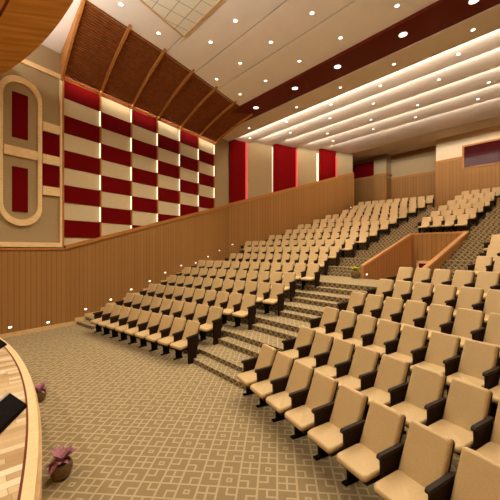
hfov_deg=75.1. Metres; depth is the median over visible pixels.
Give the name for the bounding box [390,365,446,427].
chair
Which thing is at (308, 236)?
chair
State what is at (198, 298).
chair
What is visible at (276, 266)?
chair
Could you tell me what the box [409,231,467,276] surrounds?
wall
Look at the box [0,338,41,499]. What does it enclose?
stage
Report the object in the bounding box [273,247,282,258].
chair
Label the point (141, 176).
acoustic panel
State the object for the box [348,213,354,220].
chair
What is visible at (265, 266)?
chair
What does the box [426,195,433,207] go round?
chair
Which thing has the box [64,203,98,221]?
acoustic panel
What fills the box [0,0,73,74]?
ceiling
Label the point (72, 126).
acoustic panel
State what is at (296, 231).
chair
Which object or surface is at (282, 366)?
chair
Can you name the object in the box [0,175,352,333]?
wall
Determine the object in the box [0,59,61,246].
frame
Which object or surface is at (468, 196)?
chair
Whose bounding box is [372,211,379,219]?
chair
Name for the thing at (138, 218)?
acoustic panel
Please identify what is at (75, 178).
acoustic panel
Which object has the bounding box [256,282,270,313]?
chair
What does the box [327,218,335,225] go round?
chair
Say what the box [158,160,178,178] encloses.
acoustic panel
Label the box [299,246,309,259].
chair
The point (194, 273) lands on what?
chair
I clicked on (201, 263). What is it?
chair
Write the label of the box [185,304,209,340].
chair
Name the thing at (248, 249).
chair
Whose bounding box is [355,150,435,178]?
wall
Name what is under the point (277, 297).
chair
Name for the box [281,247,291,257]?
chair
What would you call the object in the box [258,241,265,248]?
chair
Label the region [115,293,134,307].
chair
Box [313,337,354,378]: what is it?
chair
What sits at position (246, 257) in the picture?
chair
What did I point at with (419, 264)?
door
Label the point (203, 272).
chair
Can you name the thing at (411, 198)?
chair
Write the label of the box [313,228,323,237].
chair
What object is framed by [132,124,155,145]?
acoustic panel
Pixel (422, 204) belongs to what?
chair
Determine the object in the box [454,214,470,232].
chair
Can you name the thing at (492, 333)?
chair
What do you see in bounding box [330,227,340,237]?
chair
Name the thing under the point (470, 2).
recessed light
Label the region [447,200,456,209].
chair
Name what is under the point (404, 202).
chair
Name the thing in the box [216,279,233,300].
chair
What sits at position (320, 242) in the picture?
chair
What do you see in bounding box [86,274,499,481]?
stairs
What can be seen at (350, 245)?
chair
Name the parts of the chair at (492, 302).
seat, backrest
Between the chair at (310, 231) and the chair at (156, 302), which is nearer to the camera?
the chair at (156, 302)
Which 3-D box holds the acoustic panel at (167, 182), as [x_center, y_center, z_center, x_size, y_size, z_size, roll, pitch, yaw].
[-3.899,-3.229,15.591,0.105,0.605,1.326,0,0,33]
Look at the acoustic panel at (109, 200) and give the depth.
13.21 m
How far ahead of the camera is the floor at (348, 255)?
15.27 m
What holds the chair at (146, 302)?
on the stairs at (232, 358)
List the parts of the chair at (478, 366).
seat, backrest, panel, leg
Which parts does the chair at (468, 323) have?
seat, backrest, panel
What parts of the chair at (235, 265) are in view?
backrest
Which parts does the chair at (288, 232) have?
backrest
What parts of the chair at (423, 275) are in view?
backrest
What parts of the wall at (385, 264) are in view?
post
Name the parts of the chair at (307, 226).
backrest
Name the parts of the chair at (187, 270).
backrest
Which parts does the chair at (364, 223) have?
backrest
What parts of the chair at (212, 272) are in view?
backrest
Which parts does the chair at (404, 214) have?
backrest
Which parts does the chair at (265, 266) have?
backrest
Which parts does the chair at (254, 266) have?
backrest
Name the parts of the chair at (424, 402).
seat, backrest, panel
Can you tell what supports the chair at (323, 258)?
on the stairs at (232, 358)
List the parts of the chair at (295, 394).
seat, leg, backrest, panel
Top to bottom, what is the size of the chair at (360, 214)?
0.929 m
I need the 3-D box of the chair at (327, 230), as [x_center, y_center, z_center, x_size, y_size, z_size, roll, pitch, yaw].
[4.375,-0.818,18.568,0.528,0.929,0.630,0,0,39]
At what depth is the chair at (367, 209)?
21.18 m
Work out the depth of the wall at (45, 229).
10.79 m
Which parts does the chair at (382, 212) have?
backrest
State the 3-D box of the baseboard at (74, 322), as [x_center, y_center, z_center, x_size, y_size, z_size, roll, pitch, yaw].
[-6.615,1.859,11.384,0.050,2.482,19.650,0,0,33]
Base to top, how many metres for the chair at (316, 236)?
0.929 m
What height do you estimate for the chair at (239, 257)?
0.929 m
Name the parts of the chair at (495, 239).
backrest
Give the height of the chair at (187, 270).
0.929 m
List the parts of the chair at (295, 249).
backrest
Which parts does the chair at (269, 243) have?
backrest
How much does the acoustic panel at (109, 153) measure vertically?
0.605 m
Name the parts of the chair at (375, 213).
backrest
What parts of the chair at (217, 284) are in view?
backrest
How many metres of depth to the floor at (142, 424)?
4.81 m
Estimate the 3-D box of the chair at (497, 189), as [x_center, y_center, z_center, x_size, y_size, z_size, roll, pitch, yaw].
[13.536,-3.020,17.859,0.630,0.929,0.490,0,0,-41]
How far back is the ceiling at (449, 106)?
14.90 m
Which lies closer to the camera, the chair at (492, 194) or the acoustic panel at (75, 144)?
the acoustic panel at (75, 144)
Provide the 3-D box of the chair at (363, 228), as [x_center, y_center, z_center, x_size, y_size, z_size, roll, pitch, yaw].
[6.018,-0.818,17.228,0.528,0.929,0.630,0,0,39]
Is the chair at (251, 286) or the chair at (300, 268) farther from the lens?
the chair at (300, 268)
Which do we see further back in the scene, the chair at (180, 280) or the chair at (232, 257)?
the chair at (232, 257)
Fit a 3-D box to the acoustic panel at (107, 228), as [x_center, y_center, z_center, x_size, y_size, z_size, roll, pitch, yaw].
[-5.436,-0.796,13.233,0.105,0.536,1.336,0,0,33]
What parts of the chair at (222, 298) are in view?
backrest, panel, leg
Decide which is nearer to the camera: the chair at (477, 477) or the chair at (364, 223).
the chair at (477, 477)
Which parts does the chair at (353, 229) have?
backrest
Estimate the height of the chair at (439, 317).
0.929 m
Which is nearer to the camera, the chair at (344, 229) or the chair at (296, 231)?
the chair at (344, 229)
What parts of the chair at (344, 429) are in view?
seat, backrest, leg, panel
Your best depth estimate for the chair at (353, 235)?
16.63 m
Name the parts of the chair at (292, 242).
backrest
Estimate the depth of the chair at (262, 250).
17.88 m
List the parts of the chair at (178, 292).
backrest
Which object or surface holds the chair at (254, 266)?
on the stairs at (232, 358)
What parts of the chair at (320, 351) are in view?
seat, backrest, panel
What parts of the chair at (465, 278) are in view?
backrest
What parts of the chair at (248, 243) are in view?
backrest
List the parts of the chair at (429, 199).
backrest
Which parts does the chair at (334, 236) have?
backrest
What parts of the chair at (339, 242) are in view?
backrest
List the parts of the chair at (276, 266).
backrest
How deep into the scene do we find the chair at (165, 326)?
8.50 m
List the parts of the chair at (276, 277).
backrest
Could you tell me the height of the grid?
0.045 m
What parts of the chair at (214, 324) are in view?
seat, backrest, panel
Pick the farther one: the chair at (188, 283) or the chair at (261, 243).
the chair at (261, 243)
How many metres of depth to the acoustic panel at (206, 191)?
17.85 m
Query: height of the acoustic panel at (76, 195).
0.605 m
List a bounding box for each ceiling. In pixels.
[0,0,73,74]
[41,0,180,53]
[165,0,437,105]
[222,4,499,161]
[232,0,499,121]
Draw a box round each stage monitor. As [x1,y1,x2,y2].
[0,339,6,348]
[0,393,26,433]
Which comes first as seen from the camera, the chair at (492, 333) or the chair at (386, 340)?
the chair at (492, 333)
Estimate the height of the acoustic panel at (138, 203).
0.605 m
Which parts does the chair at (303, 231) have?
backrest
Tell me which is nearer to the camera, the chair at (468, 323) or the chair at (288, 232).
the chair at (468, 323)
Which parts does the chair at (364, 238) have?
backrest, panel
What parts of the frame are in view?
inset panel, inset panel, inset panel, inset panel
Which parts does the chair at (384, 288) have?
panel, backrest, panel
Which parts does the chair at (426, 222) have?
backrest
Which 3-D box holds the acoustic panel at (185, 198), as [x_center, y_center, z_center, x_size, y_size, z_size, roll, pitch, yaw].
[-3.139,-2.612,16.756,0.105,0.605,1.306,0,0,33]
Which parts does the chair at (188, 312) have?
panel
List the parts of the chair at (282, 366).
seat, leg, panel, backrest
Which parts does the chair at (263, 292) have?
seat, backrest, panel, leg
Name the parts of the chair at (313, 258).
backrest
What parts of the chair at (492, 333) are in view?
backrest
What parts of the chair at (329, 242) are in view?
backrest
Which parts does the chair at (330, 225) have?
backrest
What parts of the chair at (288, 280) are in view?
backrest, panel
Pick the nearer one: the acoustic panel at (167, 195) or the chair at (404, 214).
the acoustic panel at (167, 195)
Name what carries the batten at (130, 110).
attached to the wall at (45, 229)
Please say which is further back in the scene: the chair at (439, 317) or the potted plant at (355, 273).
the potted plant at (355, 273)
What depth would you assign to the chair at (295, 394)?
4.87 m
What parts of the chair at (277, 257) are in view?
backrest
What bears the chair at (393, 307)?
on the stairs at (232, 358)
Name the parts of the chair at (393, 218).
backrest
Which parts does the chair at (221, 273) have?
backrest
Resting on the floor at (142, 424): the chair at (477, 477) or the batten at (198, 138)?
the chair at (477, 477)
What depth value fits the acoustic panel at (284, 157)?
21.11 m
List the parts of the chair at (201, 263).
backrest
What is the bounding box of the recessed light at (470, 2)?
[468,0,478,4]
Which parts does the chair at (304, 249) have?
backrest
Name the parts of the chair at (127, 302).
backrest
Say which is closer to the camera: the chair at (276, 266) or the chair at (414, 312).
the chair at (414, 312)
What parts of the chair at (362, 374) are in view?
seat, backrest, leg, panel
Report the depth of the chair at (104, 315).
10.60 m
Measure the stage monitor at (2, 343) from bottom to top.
0.177 m
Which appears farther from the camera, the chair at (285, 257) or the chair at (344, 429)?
the chair at (285, 257)
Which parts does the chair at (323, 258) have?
backrest, panel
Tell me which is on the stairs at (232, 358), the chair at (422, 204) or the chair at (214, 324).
the chair at (214, 324)
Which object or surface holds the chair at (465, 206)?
on the floor at (348, 255)
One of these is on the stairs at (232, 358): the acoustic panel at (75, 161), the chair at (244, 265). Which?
the chair at (244, 265)
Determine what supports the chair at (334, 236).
on the floor at (348, 255)
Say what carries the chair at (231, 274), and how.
on the stairs at (232, 358)
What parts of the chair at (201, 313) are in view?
backrest, panel, leg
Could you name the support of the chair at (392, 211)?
on the floor at (348, 255)
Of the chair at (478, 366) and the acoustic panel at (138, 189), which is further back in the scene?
the acoustic panel at (138, 189)
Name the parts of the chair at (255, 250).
backrest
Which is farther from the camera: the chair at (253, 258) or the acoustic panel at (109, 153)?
the chair at (253, 258)
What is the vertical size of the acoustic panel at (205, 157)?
0.605 m
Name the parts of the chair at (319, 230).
backrest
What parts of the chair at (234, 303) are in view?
seat, backrest, leg, panel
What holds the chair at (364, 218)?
on the floor at (348, 255)
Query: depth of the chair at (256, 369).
5.85 m
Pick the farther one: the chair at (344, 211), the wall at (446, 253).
the chair at (344, 211)
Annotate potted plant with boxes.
[34,381,47,401]
[43,444,77,480]
[350,266,360,278]
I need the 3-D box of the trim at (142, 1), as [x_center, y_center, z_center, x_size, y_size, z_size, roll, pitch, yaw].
[-1.110,-6.880,3.565,7.575,0.040,11.842,0,0,-41]
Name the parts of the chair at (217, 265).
backrest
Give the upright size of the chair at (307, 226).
0.929 m
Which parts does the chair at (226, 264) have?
backrest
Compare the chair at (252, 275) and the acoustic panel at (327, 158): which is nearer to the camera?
the chair at (252, 275)
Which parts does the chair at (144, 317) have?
seat, leg, panel, backrest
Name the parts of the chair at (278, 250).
backrest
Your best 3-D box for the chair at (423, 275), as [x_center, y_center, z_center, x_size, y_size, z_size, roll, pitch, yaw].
[4.398,0.945,8.496,0.630,0.929,0.518,0,0,-27]
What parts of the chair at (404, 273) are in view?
backrest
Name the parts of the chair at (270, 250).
backrest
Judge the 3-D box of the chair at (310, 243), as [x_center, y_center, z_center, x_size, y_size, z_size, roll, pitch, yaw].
[3.113,-0.084,17.016,0.536,0.929,0.630,0,0,39]
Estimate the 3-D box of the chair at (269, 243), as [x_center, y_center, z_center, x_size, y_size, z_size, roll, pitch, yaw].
[1.029,-0.084,18.716,0.536,0.929,0.630,0,0,39]
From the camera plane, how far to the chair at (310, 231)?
19.34 m
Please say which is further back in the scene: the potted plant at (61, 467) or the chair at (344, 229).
the chair at (344, 229)
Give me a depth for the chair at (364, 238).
16.25 m
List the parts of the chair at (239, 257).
backrest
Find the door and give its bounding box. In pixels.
[416,261,428,267]
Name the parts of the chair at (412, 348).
seat, backrest, panel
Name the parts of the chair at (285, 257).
backrest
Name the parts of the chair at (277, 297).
seat, backrest, panel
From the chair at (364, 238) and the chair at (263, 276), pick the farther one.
the chair at (364, 238)
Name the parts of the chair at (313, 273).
seat, backrest, panel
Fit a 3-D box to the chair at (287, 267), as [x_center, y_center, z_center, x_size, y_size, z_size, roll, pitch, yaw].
[1.313,0.945,12.032,0.528,0.929,0.630,0,0,39]
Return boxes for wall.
[0,45,352,247]
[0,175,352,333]
[354,159,499,207]
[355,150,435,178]
[360,234,411,279]
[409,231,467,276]
[422,231,468,278]
[436,125,499,160]
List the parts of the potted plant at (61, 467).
pot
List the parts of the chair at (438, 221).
backrest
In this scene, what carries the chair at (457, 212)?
on the floor at (348, 255)
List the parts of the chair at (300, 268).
backrest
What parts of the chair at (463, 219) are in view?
backrest, panel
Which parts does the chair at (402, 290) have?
backrest, panel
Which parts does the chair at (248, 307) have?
seat, backrest, panel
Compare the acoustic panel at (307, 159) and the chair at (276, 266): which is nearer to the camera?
the chair at (276, 266)
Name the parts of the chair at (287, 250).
backrest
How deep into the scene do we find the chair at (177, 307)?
9.94 m
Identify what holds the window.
in the wall
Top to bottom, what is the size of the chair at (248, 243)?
0.929 m
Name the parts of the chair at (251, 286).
backrest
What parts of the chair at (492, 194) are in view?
backrest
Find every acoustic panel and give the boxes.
[64,80,99,110]
[64,98,98,126]
[64,115,99,142]
[64,133,98,158]
[64,150,99,174]
[64,168,98,190]
[64,185,99,205]
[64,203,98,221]
[64,220,99,237]
[64,237,92,245]
[102,97,129,122]
[102,112,130,136]
[102,128,129,151]
[102,144,130,166]
[102,160,129,180]
[102,175,130,195]
[102,191,129,209]
[102,207,130,224]
[102,223,129,235]
[132,109,156,132]
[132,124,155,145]
[132,138,156,159]
[132,153,155,172]
[132,167,156,186]
[132,182,155,199]
[132,196,156,212]
[132,211,155,225]
[158,121,179,140]
[158,134,178,153]
[158,147,179,165]
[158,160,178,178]
[158,174,179,190]
[158,187,178,203]
[158,200,179,215]
[158,214,178,221]
[180,130,197,148]
[180,142,196,159]
[180,154,197,171]
[180,167,196,182]
[180,179,197,194]
[180,192,196,206]
[180,204,197,215]
[199,138,212,153]
[199,149,213,165]
[199,161,212,175]
[199,172,213,186]
[199,184,212,197]
[199,196,213,208]
[229,139,246,202]
[247,142,272,198]
[273,144,296,191]
[297,146,317,185]
[319,149,336,180]
[337,152,351,175]
[353,161,373,178]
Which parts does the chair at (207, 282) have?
backrest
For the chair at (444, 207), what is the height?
0.929 m
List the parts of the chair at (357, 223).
backrest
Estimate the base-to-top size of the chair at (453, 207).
0.929 m
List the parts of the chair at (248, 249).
backrest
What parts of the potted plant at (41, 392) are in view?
pot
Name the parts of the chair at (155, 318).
seat, leg, panel, backrest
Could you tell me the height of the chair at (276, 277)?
0.929 m
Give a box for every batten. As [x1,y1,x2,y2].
[62,81,63,246]
[99,95,101,236]
[130,110,131,228]
[156,121,157,221]
[179,141,179,216]
[197,138,198,211]
[213,145,214,207]
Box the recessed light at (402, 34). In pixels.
[398,31,407,37]
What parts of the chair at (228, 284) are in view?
backrest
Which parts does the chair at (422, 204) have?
backrest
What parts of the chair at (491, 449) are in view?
seat, backrest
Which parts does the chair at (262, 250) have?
backrest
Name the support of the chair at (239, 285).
on the stairs at (232, 358)
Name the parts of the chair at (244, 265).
backrest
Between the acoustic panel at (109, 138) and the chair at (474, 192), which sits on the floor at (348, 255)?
the chair at (474, 192)
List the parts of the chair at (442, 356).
seat, backrest, panel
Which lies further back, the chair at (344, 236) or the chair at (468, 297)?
the chair at (344, 236)
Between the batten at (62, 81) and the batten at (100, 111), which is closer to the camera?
the batten at (62, 81)
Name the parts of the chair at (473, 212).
backrest, panel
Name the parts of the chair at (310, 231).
backrest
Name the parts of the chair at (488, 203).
backrest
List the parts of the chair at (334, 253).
backrest, panel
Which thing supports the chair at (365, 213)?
on the floor at (348, 255)
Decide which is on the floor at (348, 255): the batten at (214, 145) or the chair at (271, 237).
the chair at (271, 237)
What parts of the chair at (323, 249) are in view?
backrest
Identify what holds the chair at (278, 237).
on the floor at (348, 255)
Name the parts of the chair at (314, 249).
backrest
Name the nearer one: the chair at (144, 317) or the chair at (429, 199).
the chair at (144, 317)
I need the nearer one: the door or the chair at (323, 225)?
the door
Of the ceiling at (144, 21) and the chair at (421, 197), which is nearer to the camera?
the ceiling at (144, 21)
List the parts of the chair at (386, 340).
seat, backrest, panel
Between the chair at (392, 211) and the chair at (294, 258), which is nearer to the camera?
the chair at (294, 258)
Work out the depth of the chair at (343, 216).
21.21 m
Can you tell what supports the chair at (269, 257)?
on the stairs at (232, 358)
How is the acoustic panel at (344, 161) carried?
attached to the wall at (45, 229)
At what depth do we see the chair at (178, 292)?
11.48 m
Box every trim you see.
[0,0,8,15]
[0,172,353,249]
[140,0,222,36]
[353,146,461,180]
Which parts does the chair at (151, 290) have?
backrest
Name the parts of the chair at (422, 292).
backrest, panel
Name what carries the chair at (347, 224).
on the floor at (348, 255)
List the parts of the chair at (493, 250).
backrest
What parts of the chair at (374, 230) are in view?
backrest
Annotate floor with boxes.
[3,324,382,499]
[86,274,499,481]
[249,201,499,283]
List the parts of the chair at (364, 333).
seat, backrest, panel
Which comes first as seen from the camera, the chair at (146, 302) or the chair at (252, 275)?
the chair at (146, 302)
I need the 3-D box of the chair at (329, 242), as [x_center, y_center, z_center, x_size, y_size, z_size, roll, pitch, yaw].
[3.947,-0.084,16.336,0.536,0.929,0.630,0,0,39]
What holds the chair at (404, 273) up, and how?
on the stairs at (232, 358)
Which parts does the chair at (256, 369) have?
seat, leg, panel, leg, panel, backrest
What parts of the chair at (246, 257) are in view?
backrest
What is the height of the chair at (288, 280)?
0.929 m
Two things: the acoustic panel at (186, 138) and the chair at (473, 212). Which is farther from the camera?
the acoustic panel at (186, 138)
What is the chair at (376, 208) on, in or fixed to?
on the floor at (348, 255)
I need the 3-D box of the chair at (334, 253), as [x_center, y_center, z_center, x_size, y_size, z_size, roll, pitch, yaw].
[3.870,0.283,15.108,0.518,0.929,0.630,0,0,39]
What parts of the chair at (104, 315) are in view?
seat, leg, panel, leg, panel, backrest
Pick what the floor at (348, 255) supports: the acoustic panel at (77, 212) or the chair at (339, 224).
the chair at (339, 224)
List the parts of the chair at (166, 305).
panel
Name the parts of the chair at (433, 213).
backrest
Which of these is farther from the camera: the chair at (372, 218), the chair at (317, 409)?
the chair at (372, 218)
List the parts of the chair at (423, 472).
seat, backrest, panel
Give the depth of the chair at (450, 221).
15.16 m
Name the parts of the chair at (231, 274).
backrest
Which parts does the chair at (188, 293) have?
backrest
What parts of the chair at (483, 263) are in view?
panel, backrest, panel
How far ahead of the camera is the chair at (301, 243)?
17.46 m
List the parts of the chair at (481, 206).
backrest, panel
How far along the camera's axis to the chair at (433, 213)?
16.66 m
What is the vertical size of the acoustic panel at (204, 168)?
0.605 m
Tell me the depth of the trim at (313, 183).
15.38 m
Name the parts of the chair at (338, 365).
seat, backrest, panel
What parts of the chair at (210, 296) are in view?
backrest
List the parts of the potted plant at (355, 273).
pot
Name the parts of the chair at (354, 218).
backrest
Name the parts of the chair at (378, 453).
seat, backrest, panel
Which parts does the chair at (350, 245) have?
backrest, panel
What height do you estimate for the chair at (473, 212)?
0.929 m
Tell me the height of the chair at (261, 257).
0.929 m
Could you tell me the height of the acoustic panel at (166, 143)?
0.605 m
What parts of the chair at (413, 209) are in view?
backrest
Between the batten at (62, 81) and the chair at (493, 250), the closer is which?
the chair at (493, 250)
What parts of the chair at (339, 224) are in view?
backrest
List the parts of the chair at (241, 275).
backrest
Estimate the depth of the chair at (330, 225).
19.62 m
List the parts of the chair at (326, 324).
panel, seat, backrest, panel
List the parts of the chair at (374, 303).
backrest, panel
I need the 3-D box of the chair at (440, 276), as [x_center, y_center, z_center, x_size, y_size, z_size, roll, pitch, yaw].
[4.638,0.945,8.034,0.630,0.929,0.518,0,0,-27]
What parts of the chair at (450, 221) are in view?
backrest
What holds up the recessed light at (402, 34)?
in the ceiling at (440, 15)
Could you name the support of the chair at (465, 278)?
on the stairs at (232, 358)
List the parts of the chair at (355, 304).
panel, backrest, panel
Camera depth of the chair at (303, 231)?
19.69 m
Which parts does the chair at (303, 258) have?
backrest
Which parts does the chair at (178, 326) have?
seat, backrest, leg, panel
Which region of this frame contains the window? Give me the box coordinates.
[462,138,499,169]
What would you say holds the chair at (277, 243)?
on the floor at (348, 255)
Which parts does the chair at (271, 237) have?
backrest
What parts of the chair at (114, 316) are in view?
seat, panel, leg, backrest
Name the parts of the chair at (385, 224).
backrest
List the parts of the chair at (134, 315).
seat, leg, panel, backrest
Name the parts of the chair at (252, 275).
backrest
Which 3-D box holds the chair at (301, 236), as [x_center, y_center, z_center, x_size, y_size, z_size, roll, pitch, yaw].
[2.843,-0.451,18.527,0.517,0.929,0.630,0,0,39]
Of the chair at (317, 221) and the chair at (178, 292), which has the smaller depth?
the chair at (178, 292)
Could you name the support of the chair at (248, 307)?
on the stairs at (232, 358)
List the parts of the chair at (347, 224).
backrest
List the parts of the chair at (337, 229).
backrest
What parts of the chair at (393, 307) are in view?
backrest, panel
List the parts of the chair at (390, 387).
seat, backrest, panel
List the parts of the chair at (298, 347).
panel, seat, backrest, panel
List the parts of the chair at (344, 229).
backrest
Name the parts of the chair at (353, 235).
backrest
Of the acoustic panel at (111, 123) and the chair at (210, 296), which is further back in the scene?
the acoustic panel at (111, 123)
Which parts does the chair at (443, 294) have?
backrest, panel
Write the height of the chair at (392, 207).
0.929 m
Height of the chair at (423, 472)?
0.929 m
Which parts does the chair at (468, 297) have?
backrest, panel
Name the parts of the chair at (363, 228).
backrest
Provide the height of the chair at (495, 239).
0.929 m
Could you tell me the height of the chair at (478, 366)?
0.929 m
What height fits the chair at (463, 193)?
0.929 m
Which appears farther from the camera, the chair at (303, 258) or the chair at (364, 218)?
the chair at (364, 218)
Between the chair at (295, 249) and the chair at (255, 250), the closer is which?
the chair at (295, 249)
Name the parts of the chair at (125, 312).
seat, leg, panel, backrest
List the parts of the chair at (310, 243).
backrest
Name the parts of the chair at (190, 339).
seat, backrest, panel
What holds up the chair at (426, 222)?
on the floor at (348, 255)
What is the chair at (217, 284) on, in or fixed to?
on the stairs at (232, 358)
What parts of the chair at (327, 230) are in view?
backrest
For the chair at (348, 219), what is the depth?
20.01 m
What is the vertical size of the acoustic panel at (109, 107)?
0.605 m
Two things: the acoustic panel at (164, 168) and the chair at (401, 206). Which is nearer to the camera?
the acoustic panel at (164, 168)
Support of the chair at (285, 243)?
on the floor at (348, 255)
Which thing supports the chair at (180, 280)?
on the stairs at (232, 358)
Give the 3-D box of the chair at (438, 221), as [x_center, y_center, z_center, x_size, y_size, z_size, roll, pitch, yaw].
[8.953,-1.185,15.513,0.630,0.929,0.523,0,0,-41]
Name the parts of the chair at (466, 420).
seat, backrest, panel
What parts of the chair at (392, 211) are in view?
backrest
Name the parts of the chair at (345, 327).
seat, backrest, panel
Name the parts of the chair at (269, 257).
backrest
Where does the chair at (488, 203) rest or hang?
on the floor at (348, 255)
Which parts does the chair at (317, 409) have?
seat, backrest, leg, panel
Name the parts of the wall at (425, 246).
cap rail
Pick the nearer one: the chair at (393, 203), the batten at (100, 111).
the batten at (100, 111)
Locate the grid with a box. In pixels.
[143,0,218,34]
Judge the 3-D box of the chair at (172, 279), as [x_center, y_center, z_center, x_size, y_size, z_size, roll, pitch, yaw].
[-3.338,1.505,13.245,0.588,0.929,0.630,0,0,39]
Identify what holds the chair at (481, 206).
on the floor at (348, 255)
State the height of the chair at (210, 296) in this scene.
0.929 m
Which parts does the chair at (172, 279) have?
backrest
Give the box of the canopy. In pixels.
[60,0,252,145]
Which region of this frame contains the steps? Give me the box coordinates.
[77,203,499,389]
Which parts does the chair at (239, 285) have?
backrest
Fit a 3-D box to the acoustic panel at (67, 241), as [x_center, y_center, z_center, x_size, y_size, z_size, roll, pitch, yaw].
[-6.298,-0.298,11.970,0.040,0.297,1.117,0,0,33]
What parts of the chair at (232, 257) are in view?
backrest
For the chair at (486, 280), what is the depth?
7.16 m
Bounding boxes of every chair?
[90,303,113,334]
[98,305,122,337]
[106,306,131,340]
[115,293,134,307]
[115,308,140,343]
[124,310,150,347]
[130,294,143,308]
[134,312,162,351]
[139,283,156,296]
[139,296,152,310]
[145,315,173,355]
[149,297,162,312]
[154,284,165,297]
[157,317,186,359]
[158,298,172,315]
[160,275,176,285]
[162,285,174,298]
[169,300,184,317]
[170,320,200,363]
[171,286,184,304]
[175,276,185,286]
[176,267,191,276]
[180,302,196,320]
[181,287,194,307]
[183,276,193,287]
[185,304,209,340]
[190,267,199,278]
[191,260,205,267]
[191,289,205,303]
[192,277,203,288]
[194,278,212,292]
[195,290,216,309]
[198,268,207,279]
[199,306,223,344]
[202,268,216,283]
[204,260,213,269]
[205,278,223,293]
[207,261,221,273]
[208,291,229,323]
[212,269,226,283]
[216,261,230,274]
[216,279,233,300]
[222,269,236,285]
[222,293,242,326]
[225,253,236,261]
[226,261,239,273]
[228,280,245,302]
[231,253,243,267]
[232,294,256,329]
[233,270,246,288]
[236,261,249,274]
[237,344,277,407]
[240,241,251,251]
[240,247,251,255]
[240,253,250,264]
[242,281,257,304]
[245,270,258,286]
[246,262,259,276]
[249,254,257,263]
[250,247,258,256]
[250,351,293,421]
[251,241,258,250]
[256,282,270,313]
[257,247,266,257]
[257,254,265,263]
[257,262,270,277]
[257,271,269,288]
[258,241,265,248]
[260,254,273,268]
[262,283,284,315]
[265,235,274,244]
[265,241,273,250]
[265,247,274,256]
[266,360,313,438]
[269,262,281,278]
[269,272,282,290]
[271,254,281,264]
[273,235,282,243]
[273,240,280,250]
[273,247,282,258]
[281,230,291,238]
[281,235,289,243]
[281,240,288,248]
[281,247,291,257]
[281,254,289,266]
[282,263,293,279]
[282,272,295,301]
[282,326,315,360]
[284,371,338,460]
[289,229,299,238]
[289,234,296,243]
[289,240,297,250]
[289,254,298,266]
[290,246,299,257]
[294,254,307,270]
[294,263,306,289]
[297,224,303,232]
[297,229,306,238]
[297,234,304,244]
[297,331,333,367]
[298,240,305,250]
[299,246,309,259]
[301,263,319,287]
[304,224,311,232]
[305,228,314,237]
[305,234,313,243]
[306,240,315,250]
[306,254,317,267]
[308,246,318,258]
[308,384,367,486]
[309,306,339,349]
[311,219,319,227]
[312,224,318,232]
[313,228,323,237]
[313,233,321,243]
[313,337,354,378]
[316,239,324,250]
[318,246,328,265]
[318,254,327,275]
[319,219,327,226]
[319,223,326,231]
[321,228,331,237]
[322,233,330,243]
[325,215,331,222]
[325,239,334,250]
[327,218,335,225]
[327,223,334,231]
[328,246,339,265]
[328,310,357,359]
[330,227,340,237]
[331,233,339,243]
[332,214,338,221]
[332,222,343,231]
[335,218,343,226]
[335,239,344,257]
[335,345,379,419]
[336,400,405,485]
[337,291,366,325]
[339,210,348,217]
[339,227,349,237]
[340,214,346,221]
[340,233,348,243]
[342,239,355,257]
[343,217,351,225]
[344,222,351,230]
[345,314,377,351]
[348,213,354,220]
[349,226,359,236]
[349,232,358,249]
[350,221,360,230]
[352,217,360,226]
[355,212,362,220]
[356,232,369,249]
[356,294,383,331]
[358,226,369,236]
[359,221,370,231]
[360,354,409,433]
[361,216,369,225]
[363,208,372,215]
[364,212,370,219]
[365,279,394,300]
[365,319,400,359]
[369,220,379,230]
[369,226,379,242]
[370,215,378,224]
[371,207,380,215]
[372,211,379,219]
[374,420,454,499]
[376,297,403,338]
[379,210,389,219]
[379,215,388,224]
[379,220,390,235]
[380,206,389,214]
[381,203,390,210]
[383,280,412,311]
[387,267,413,289]
[388,210,398,218]
[388,324,427,368]
[389,202,399,209]
[389,206,398,213]
[389,214,398,227]
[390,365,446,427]
[398,201,407,209]
[398,205,407,213]
[398,209,408,221]
[399,300,426,333]
[403,282,433,315]
[407,200,416,208]
[408,197,416,205]
[408,204,417,216]
[410,331,460,396]
[411,268,431,291]
[417,196,424,205]
[417,200,426,211]
[418,216,432,232]
[424,303,453,340]
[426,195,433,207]
[426,211,440,220]
[426,284,456,321]
[428,378,493,455]
[430,216,444,231]
[431,269,451,294]
[438,205,447,215]
[442,210,452,220]
[442,215,456,231]
[445,339,499,419]
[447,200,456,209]
[449,204,459,214]
[450,308,485,349]
[450,447,499,499]
[451,270,474,297]
[452,286,484,318]
[454,209,464,220]
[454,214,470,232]
[455,195,462,203]
[458,199,467,208]
[461,191,469,198]
[461,203,471,213]
[465,194,473,202]
[466,207,478,225]
[467,256,493,275]
[469,198,478,207]
[471,189,479,197]
[474,202,485,218]
[474,271,499,300]
[475,193,484,201]
[476,398,499,462]
[479,244,499,262]
[481,188,490,196]
[481,196,491,211]
[483,234,499,251]
[483,289,499,324]
[483,313,499,359]
[486,191,496,206]
[489,378,499,404]
[492,187,499,197]
[492,256,499,272]
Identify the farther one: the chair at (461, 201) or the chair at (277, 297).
the chair at (461, 201)
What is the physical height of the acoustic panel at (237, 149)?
4.381 m
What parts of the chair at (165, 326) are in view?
seat, leg, backrest, panel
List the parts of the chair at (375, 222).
backrest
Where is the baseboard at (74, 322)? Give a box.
[0,260,224,338]
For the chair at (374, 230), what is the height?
0.929 m

